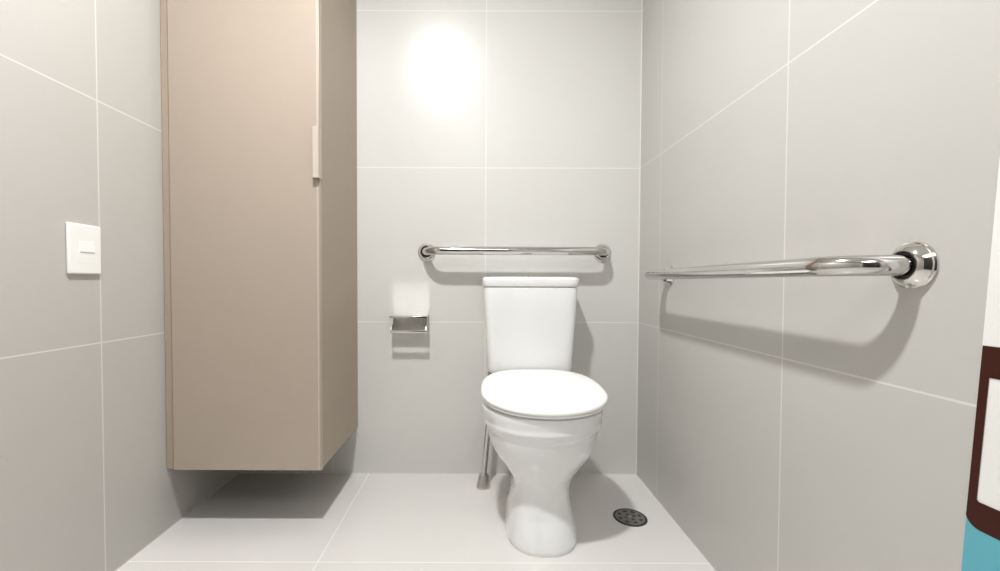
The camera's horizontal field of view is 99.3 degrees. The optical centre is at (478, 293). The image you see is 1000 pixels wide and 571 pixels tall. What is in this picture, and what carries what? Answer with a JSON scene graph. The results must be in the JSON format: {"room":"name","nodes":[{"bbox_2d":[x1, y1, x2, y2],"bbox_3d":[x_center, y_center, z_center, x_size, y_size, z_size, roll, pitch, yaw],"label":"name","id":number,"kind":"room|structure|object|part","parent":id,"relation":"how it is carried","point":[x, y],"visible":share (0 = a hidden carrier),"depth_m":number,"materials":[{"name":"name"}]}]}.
{"room":"public restroom","nodes":[
{"label":"public restroom","id":0,"kind":"room"},
{"bbox_2d":[0,0,238,570],"bbox_3d":[-1.004,-0.352,0.112,0.120,2.200,3.080,0,1,0],"label":"wall","id":1,"kind":"structure","parent":0,"point":[86,482],"depth_m":1.01,"materials":[{"name":"tile"}]},
{"bbox_2d":[66,222,100,273],"bbox_3d":[-0.939,-0.105,1.012,0.010,0.118,0.085,0,1,0],"label":"light switch","id":2,"kind":"object","parent":1,"relation":"attached to","point":[83,242],"visible":1,"depth_m":1.00,"materials":[{"name":"white plastic"}]},
{"bbox_2d":[116,473,714,570],"bbox_3d":[-0.162,0.809,0.200,1.811,0.120,3.200,0,1,0],"label":"floor","id":3,"kind":"structure","parent":0,"point":[254,521],"depth_m":1.30,"materials":[{"name":"tile"}]},
{"bbox_2d":[476,371,491,489],"bbox_3d":[0.027,0.502,1.567,0.070,0.432,0.051,0,1,0],"label":"toilet brush","id":4,"kind":"object","parent":3,"relation":"on","point":[483,479],"visible":0.66,"depth_m":1.56,"materials":[{"name":"metal"}]},
{"bbox_2d":[481,275,607,557],"bbox_3d":[0.193,0.329,1.380,0.372,0.784,0.572,0,1,0],"label":"toilet","id":5,"kind":"object","parent":3,"relation":"on","point":[543,418],"visible":1,"depth_m":1.22,"materials":[{"name":"white ceramic"}]},
{"bbox_3d":[0.183,0.130,1.571,0.333,0.310,0.178,0,1,0],"label":"tank","id":6,"kind":"part","parent":5,"relation":"part of","materials":[{"name":"white ceramic"}]},
{"bbox_3d":[0.184,-0.044,1.565,0.342,0.037,0.184,0,1,0],"label":"tank lid","id":7,"kind":"part","parent":5,"relation":"part of","materials":[{"name":"white ceramic"}]},
{"bbox_3d":[0.188,0.505,1.384,0.356,0.432,0.547,0,1,0],"label":"bowl","id":8,"kind":"part","parent":5,"relation":"part of","materials":[{"name":"white ceramic"}]},
{"bbox_3d":[0.193,0.312,1.289,0.357,0.023,0.375,0,1,0],"label":"seat","id":9,"kind":"part","parent":5,"relation":"part of","materials":[{"name":"white plastic"}]},
{"bbox_3d":[0.193,0.291,1.289,0.371,0.047,0.392,0,1,0],"label":"lid","id":10,"kind":"part","parent":5,"relation":"part of","materials":[{"name":"white plastic"}]},
{"bbox_2d":[613,508,647,526],"bbox_3d":[0.488,0.721,1.370,0.105,0.004,0.105,0,1,0],"label":"floor drain","id":11,"kind":"object","parent":3,"relation":"on","point":[629,517],"visible":1,"depth_m":1.37,"materials":[{"name":"metal"}]},
{"bbox_2d":[239,0,641,474],"bbox_3d":[-0.158,-0.388,1.711,1.811,2.200,0.120,0,1,0],"label":"wall","id":12,"kind":"structure","parent":0,"point":[481,123],"depth_m":1.65,"materials":[{"name":"tile"}]},
{"bbox_2d":[160,0,357,469],"bbox_3d":[-0.706,-0.437,1.445,0.473,1.933,0.408,0,1,0],"label":"upper cabinet","id":13,"kind":"object","parent":12,"relation":"attached to","point":[259,97],"visible":1,"depth_m":1.27,"materials":[{"name":"beige laminate"}]},
{"bbox_3d":[-0.479,-0.415,1.256,0.018,0.150,0.028,0,1,0],"label":"handle","id":14,"kind":"part","parent":13,"relation":"part of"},
{"bbox_3d":[-0.481,-0.437,1.463,0.018,1.932,0.372,0,1,0],"label":"panel","id":15,"kind":"part","parent":13,"relation":"part of","materials":[{"name":"beige wood"}]},
{"bbox_2d":[389,314,428,333],"bbox_3d":[-0.263,0.118,1.621,0.140,0.071,0.084,0,1,0],"label":"paper holder","id":16,"kind":"object","parent":12,"relation":"attached to","point":[402,323],"visible":1,"depth_m":1.66,"materials":[{"name":"metal"}]},
{"bbox_3d":[-0.263,0.117,1.662,0.128,0.070,0.002,0,1,0],"label":"plate","id":17,"kind":"part","parent":16,"relation":"part of","materials":[{"name":"metal"}]},
{"bbox_2d":[418,243,610,261],"bbox_3d":[0.140,-0.159,1.607,0.752,0.069,0.100,0,1,0],"label":"grab bar","id":18,"kind":"object","parent":12,"relation":"attached to","point":[426,252],"visible":1,"depth_m":1.56,"materials":[{"name":"metal"}]},
{"bbox_2d":[636,0,642,473],"bbox_3d":[0.627,-0.384,1.650,0.004,2.195,0.004,0,1,0],"label":"trim","id":19,"kind":"structure","parent":12,"relation":"attached to","point":[642,0],"depth_m":1.65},
{"bbox_2d":[636,0,999,570],"bbox_3d":[0.687,-0.346,0.112,0.120,2.200,3.080,0,1,0],"label":"wall","id":20,"kind":"structure","parent":0,"point":[784,423],"depth_m":0.80,"materials":[{"name":"tile"}]},
{"bbox_2d":[645,241,938,288],"bbox_3d":[0.574,-0.050,1.001,0.104,0.069,0.849,0,1,0],"label":"grab bar","id":21,"kind":"object","parent":20,"relation":"attached to","point":[914,264],"visible":1,"depth_m":0.64,"materials":[{"name":"metal"}]},
{"bbox_2d":[961,158,999,570],"bbox_3d":[0.625,0.029,0.304,0.002,0.960,0.486,0,1,0],"label":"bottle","id":22,"kind":"object","parent":20,"relation":"attached to","point":[981,548],"visible":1,"depth_m":0.52,"materials":[{"name":"plastic"}]}
]}

